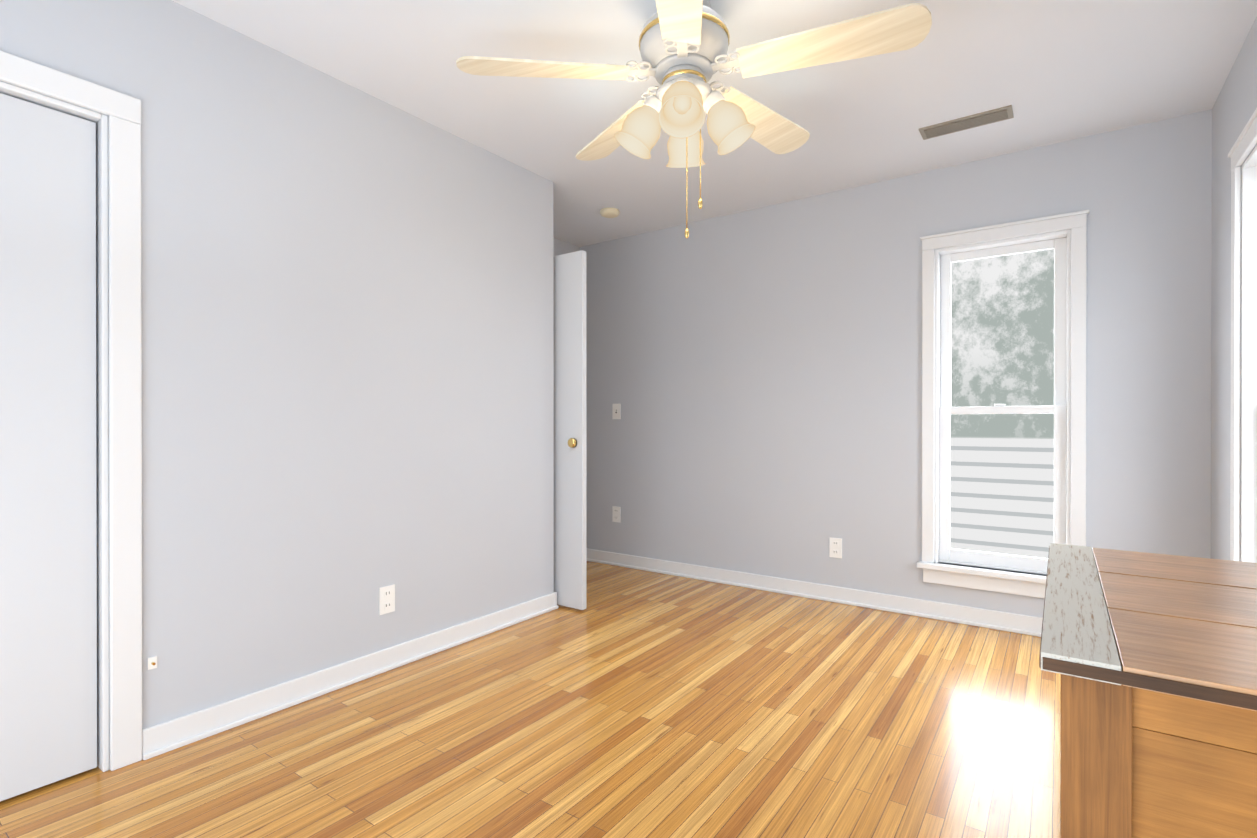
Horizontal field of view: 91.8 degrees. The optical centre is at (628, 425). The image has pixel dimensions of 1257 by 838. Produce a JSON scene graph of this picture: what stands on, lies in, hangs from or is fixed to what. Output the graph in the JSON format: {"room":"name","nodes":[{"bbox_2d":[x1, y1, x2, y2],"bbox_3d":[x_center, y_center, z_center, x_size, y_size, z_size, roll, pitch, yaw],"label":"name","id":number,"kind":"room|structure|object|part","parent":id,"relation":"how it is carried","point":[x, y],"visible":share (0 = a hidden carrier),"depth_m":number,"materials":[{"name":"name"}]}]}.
{"room":"empty bedroom","nodes":[
{"label":"empty bedroom","id":0,"kind":"room"},
{"bbox_2d":[0,0,553,769],"bbox_3d":[-1.663,-0.168,2.354,0.700,2.440,3.280,0,0,35],"label":"wall","id":1,"kind":"structure","parent":0,"point":[346,352],"depth_m":2.35,"materials":[{"name":"grey paint"}]},
{"bbox_2d":[0,93,96,800],"bbox_3d":[-1.934,0.062,1.413,0.064,1.960,1.084,0,0,35],"label":"closet door","id":2,"kind":"structure","parent":1,"relation":"in","point":[48,606],"depth_m":1.76,"materials":[{"name":"white wood"}]},
{"bbox_2d":[147,656,156,669],"bbox_3d":[-1.516,0.759,1.943,0.017,0.037,0.024,0,0,35],"label":"outlet","id":3,"kind":"object","parent":1,"relation":"attached to","point":[152,662],"visible":1,"depth_m":1.94,"materials":[{"name":"white plastic"}]},
{"bbox_2d":[379,584,394,614],"bbox_3d":[-1.039,0.751,2.625,0.008,0.116,0.072,0,0,35],"label":"outlet","id":4,"kind":"object","parent":1,"relation":"attached to","point":[386,599],"visible":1,"depth_m":2.62,"materials":[{"name":"white plastic"}]},
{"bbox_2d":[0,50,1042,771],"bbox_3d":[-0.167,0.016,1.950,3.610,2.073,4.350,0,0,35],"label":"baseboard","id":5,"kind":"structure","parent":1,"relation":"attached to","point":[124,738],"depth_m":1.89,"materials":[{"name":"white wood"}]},
{"bbox_2d":[553,250,585,609],"bbox_3d":[-0.586,0.028,3.668,0.831,2.018,0.096,0,0,35],"label":"entry door","id":6,"kind":"structure","parent":1,"relation":"in","point":[569,299],"depth_m":3.46,"materials":[{"name":"white painted wood"},{"name":"brass"}]},
{"bbox_2d":[0,561,1060,837],"bbox_3d":[-0.167,1.103,1.952,3.850,0.100,4.590,0,0,35],"label":"floor","id":7,"kind":"structure","parent":0,"point":[630,703],"depth_m":2.02,"materials":[{"name":"brown wood"}]},
{"bbox_2d":[1039,543,1256,837],"bbox_3d":[1.017,0.675,1.001,0.548,0.760,0.892,0,0,35],"label":"desk","id":8,"kind":"object","parent":7,"relation":"on","point":[1151,658],"visible":1,"depth_m":0.78,"materials":[{"name":"brown wood"}]},
{"bbox_2d":[553,237,579,255],"bbox_3d":[-1.688,-0.170,3.028,0.120,2.440,4.350,0,0,35],"label":"wall","id":9,"kind":"structure","parent":0,"point":[560,247],"depth_m":4.60,"materials":[{"name":"grey paint"}]},
{"bbox_2d":[172,0,1256,246],"bbox_3d":[-0.167,-1.437,1.946,3.850,0.100,4.590,0,0,35],"label":"ceiling","id":10,"kind":"structure","parent":0,"point":[1054,70],"depth_m":2.46,"materials":[{"name":"white paint"}]},
{"bbox_2d":[600,207,619,217],"bbox_3d":[-0.122,-1.374,3.955,0.128,0.036,0.128,0,0,35],"label":"smoke detector","id":11,"kind":"object","parent":10,"relation":"attached to","point":[608,212],"visible":0.98,"depth_m":3.92,"materials":[{"name":"beige plastic"}]},
{"bbox_2d":[456,0,931,238],"bbox_3d":[0.218,-1.010,2.025,1.391,0.755,1.384,0,0,35],"label":"ceiling fan","id":12,"kind":"object","parent":10,"relation":"hanging from","point":[683,46],"visible":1,"depth_m":1.93,"materials":[{"name":"beige wood"}]},
{"bbox_3d":[0.183,-0.980,2.010,0.427,0.169,0.427,0,0,35],"label":"lamp shade","id":13,"kind":"part","parent":12,"relation":"part of","materials":[{"name":"white glass"}]},
{"bbox_2d":[919,105,1013,139],"bbox_3d":[1.546,-1.383,2.798,0.370,0.012,0.125,0,0,35],"label":"ceiling vent","id":14,"kind":"object","parent":10,"relation":"in","point":[972,121],"visible":1,"depth_m":2.78,"materials":[{"name":"silver metal"}]},
{"bbox_2d":[580,109,1211,617],"bbox_3d":[1.125,-0.172,3.773,3.850,2.440,0.120,0,0,35],"label":"wall","id":15,"kind":"structure","parent":0,"point":[756,373],"depth_m":3.56,"materials":[{"name":"grey paint"}]},
{"bbox_2d":[612,506,620,522],"bbox_3d":[-0.091,0.667,4.558,0.072,0.116,0.008,0,0,35],"label":"outlet","id":16,"kind":"object","parent":15,"relation":"attached to","point":[616,514],"visible":1,"depth_m":4.55,"materials":[{"name":"white plastic"}]},
{"bbox_2d":[612,404,620,418],"bbox_3d":[-0.093,-0.103,4.553,0.072,0.116,0.017,0,0,35],"label":"light switch","id":17,"kind":"object","parent":15,"relation":"attached to","point":[616,411],"visible":1,"depth_m":4.55,"materials":[{"name":"white plastic"}]},
{"bbox_2d":[829,537,841,557],"bbox_3d":[1.231,0.729,3.621,0.072,0.116,0.008,0,0,35],"label":"outlet","id":18,"kind":"object","parent":15,"relation":"attached to","point":[835,547],"visible":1,"depth_m":3.62,"materials":[{"name":"white plastic"}]},
{"bbox_2d":[917,210,1088,597],"bbox_3d":[1.931,-0.086,3.172,0.760,1.888,0.170,0,0,35],"label":"window","id":19,"kind":"structure","parent":15,"relation":"in","point":[1004,348],"depth_m":3.21,"materials":[{"name":"white wood"}]},
{"bbox_2d":[1211,17,1256,560],"bbox_3d":[1.320,-0.165,0.822,0.120,2.440,4.470,0,0,35],"label":"wall","id":20,"kind":"structure","parent":0,"point":[1234,107],"depth_m":2.48,"materials":[{"name":"grey paint"}]},
{"bbox_2d":[1228,108,1256,562],"bbox_3d":[2.106,-0.083,1.975,0.170,1.888,0.760,0,0,35],"label":"window","id":21,"kind":"structure","parent":20,"relation":"in","point":[1243,447],"depth_m":2.22,"materials":[{"name":"white wood"}]}
]}

